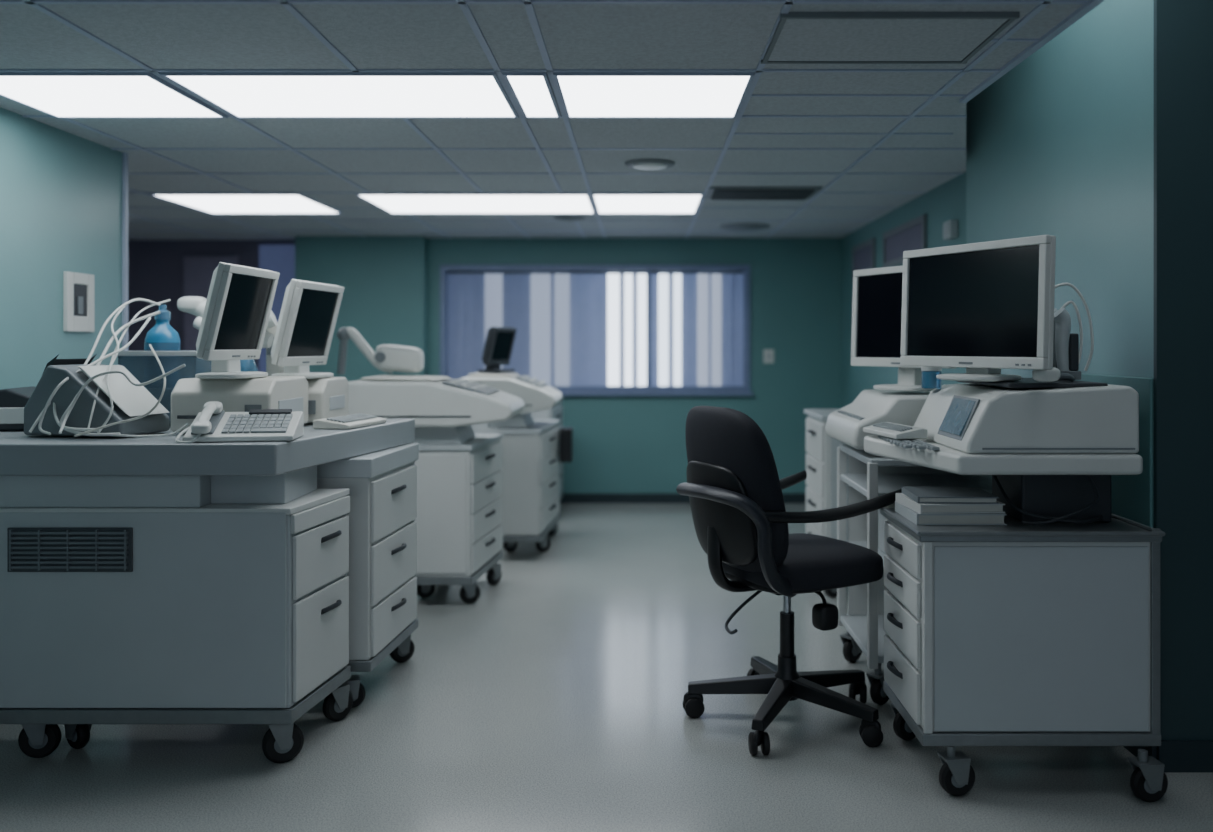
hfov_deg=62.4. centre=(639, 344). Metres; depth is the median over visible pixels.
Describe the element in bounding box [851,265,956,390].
monitor
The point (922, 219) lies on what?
window
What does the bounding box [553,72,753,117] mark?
ceiling light panel
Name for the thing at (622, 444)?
wall
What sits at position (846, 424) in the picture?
console
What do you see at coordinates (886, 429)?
keyboard
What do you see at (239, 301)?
patient monitor
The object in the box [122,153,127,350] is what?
trim
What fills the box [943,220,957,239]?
junction box
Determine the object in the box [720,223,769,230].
ceiling vent
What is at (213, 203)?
ceiling light panel
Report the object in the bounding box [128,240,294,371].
wall
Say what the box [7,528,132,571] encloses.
vent grille
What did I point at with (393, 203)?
ceiling light panel
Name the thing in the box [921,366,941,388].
jar
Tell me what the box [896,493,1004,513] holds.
binder
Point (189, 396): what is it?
equipment box
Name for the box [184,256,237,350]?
door
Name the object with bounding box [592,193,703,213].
ceiling light panel
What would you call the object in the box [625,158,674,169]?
smoke detector
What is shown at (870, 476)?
cart
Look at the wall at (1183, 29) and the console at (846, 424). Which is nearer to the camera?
the wall at (1183, 29)
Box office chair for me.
[676,406,901,754]
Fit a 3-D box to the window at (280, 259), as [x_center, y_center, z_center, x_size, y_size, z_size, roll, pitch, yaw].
[-3.220,-0.200,8.995,0.400,1.400,0.050,0,0,0]
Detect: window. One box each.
[259,245,294,371]
[440,265,752,395]
[852,238,875,278]
[883,214,926,266]
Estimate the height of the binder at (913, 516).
0.036 m
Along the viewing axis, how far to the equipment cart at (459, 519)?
5.29 m
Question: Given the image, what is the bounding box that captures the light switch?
[764,350,773,362]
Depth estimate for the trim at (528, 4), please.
3.44 m
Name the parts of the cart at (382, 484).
plate, rail, drawer, drawer, drawer, handle, handle, handle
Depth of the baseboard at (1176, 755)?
3.27 m
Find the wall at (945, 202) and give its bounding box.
[841,172,965,407]
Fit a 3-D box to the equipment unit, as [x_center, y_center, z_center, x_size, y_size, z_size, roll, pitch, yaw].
[-2.330,0.243,3.845,0.258,0.160,0.250,0,0,-8]
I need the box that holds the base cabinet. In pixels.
[0,466,352,762]
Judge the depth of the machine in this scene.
3.16 m
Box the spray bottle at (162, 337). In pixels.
[144,305,180,350]
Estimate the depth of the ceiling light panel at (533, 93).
3.73 m
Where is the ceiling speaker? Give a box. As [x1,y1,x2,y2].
[554,215,585,221]
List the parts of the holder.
cord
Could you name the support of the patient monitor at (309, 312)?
on the equipment box at (327, 397)
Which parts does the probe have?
handle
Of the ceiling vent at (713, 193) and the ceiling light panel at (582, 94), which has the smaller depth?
the ceiling light panel at (582, 94)
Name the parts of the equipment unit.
panel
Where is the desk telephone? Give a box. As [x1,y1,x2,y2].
[175,401,303,442]
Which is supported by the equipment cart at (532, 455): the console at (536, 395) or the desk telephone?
the console at (536, 395)
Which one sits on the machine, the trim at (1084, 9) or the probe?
the probe
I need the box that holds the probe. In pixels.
[1032,367,1074,381]
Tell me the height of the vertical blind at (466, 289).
1.066 m
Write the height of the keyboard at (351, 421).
0.039 m
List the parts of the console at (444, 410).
lid, control panel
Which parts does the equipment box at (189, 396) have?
panel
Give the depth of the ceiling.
4.18 m
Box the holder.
[1053,283,1093,379]
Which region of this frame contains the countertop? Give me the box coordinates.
[0,419,414,475]
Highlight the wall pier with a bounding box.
[295,236,427,381]
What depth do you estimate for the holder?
3.46 m
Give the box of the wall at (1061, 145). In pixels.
[966,0,1153,527]
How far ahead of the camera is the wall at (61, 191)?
4.31 m
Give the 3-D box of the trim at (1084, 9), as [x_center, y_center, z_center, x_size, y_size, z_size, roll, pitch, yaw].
[1.248,-0.957,0.935,0.027,0.042,5.870,0,0,0]
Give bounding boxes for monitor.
[195,262,279,378]
[271,279,343,378]
[478,327,516,372]
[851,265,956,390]
[900,235,1055,381]
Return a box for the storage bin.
[117,351,210,427]
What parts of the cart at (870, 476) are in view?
post, shelf, shelf, post, shelf, panel, shelf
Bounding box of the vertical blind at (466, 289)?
[448,271,742,385]
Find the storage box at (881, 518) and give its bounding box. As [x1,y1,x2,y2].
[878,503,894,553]
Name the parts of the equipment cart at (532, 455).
panel, plate, rail, drawer, drawer, drawer, drawer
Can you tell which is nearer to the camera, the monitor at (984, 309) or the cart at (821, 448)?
the monitor at (984, 309)
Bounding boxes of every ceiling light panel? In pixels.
[0,72,226,117]
[150,193,341,213]
[160,72,518,117]
[355,193,594,213]
[503,72,560,117]
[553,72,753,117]
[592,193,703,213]
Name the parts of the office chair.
leg, backrest, tilt lever, leg, leg, armrest, seat, adjustment knob, leg, armrest, leg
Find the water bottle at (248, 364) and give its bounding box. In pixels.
[240,359,257,371]
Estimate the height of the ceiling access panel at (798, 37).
0.016 m
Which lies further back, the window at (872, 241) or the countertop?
the window at (872, 241)
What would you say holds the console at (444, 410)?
on the equipment cart at (459, 519)
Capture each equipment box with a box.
[171,376,307,434]
[307,377,348,422]
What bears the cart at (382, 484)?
on the floor
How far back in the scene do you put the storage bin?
3.89 m
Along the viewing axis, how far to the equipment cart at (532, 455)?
6.50 m
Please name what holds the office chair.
on the floor
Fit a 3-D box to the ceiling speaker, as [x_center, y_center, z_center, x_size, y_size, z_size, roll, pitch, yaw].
[-0.518,-0.933,7.406,0.240,0.030,0.240,0,0,0]
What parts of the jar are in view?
lid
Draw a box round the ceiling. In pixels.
[0,4,1083,238]
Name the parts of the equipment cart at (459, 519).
panel, rail, plate, drawer, drawer, drawer, drawer, handle, handle, handle, handle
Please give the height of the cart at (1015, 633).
0.830 m
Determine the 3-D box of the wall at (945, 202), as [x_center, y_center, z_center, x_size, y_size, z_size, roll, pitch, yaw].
[1.890,0.226,7.105,0.220,2.348,3.790,0,0,0]
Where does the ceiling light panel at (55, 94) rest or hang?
attached to the ceiling
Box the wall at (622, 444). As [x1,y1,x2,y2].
[428,238,840,492]
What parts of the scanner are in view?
arm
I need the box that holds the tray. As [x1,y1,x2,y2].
[957,378,1107,387]
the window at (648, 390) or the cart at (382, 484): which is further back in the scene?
the window at (648, 390)
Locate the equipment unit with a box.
[0,386,34,431]
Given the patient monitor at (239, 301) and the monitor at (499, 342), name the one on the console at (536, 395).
the monitor at (499, 342)
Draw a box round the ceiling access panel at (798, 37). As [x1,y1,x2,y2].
[761,12,1019,63]
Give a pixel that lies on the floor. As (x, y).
(551, 700)
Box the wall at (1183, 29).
[1154,0,1212,739]
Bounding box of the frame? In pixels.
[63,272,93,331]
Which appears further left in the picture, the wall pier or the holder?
the wall pier
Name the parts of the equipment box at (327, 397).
panel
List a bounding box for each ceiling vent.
[704,187,821,199]
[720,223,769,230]
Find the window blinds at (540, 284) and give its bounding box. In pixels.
[485,274,721,385]
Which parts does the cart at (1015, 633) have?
handle, handle, handle, handle, drawer, drawer, drawer, drawer, corner post, rail, panel, corner post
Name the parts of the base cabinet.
panel, plate, rail, rail, drawer, drawer, handle, handle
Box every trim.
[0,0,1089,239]
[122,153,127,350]
[959,0,1103,102]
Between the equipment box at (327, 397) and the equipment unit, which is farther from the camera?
the equipment box at (327, 397)
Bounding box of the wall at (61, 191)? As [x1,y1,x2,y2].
[0,107,121,388]
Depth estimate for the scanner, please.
5.69 m
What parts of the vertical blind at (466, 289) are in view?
head rail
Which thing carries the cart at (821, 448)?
on the floor
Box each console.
[348,375,524,444]
[461,372,562,427]
[825,389,930,449]
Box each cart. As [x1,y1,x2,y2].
[317,443,418,707]
[415,434,502,602]
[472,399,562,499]
[495,420,572,551]
[804,409,848,597]
[837,444,991,704]
[880,507,1167,801]
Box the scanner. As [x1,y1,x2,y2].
[337,327,423,374]
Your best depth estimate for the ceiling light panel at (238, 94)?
3.71 m
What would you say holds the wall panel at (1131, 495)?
attached to the wall at (1061, 145)
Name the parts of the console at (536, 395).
lid, control panel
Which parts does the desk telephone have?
cord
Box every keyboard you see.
[313,413,385,428]
[863,422,927,438]
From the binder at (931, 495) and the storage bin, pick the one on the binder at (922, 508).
the binder at (931, 495)
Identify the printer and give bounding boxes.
[24,298,187,436]
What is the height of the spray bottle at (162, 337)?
0.330 m
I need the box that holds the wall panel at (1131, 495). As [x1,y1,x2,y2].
[1075,374,1152,527]
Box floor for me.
[0,503,1212,831]
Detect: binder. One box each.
[895,501,1006,524]
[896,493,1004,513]
[902,486,998,503]
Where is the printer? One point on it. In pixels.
(71, 397)
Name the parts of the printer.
lid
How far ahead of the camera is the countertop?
3.27 m
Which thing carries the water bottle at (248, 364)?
on the countertop
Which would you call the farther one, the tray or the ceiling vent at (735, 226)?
the ceiling vent at (735, 226)
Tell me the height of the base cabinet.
0.971 m
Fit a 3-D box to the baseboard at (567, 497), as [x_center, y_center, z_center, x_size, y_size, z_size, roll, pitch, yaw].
[-0.050,1.357,8.850,3.660,0.085,0.020,0,0,0]
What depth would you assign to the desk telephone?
3.38 m
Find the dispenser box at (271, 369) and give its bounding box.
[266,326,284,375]
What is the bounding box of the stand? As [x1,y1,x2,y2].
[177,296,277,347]
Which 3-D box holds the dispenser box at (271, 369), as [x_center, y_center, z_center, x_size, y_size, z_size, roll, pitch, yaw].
[-1.585,0.113,4.349,0.070,0.420,0.071,0,0,0]
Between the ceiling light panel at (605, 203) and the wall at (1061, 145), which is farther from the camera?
the ceiling light panel at (605, 203)
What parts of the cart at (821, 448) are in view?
handle, handle, drawer, drawer, drawer, drawer, plate, panel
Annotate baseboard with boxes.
[560,493,805,502]
[1157,740,1212,771]

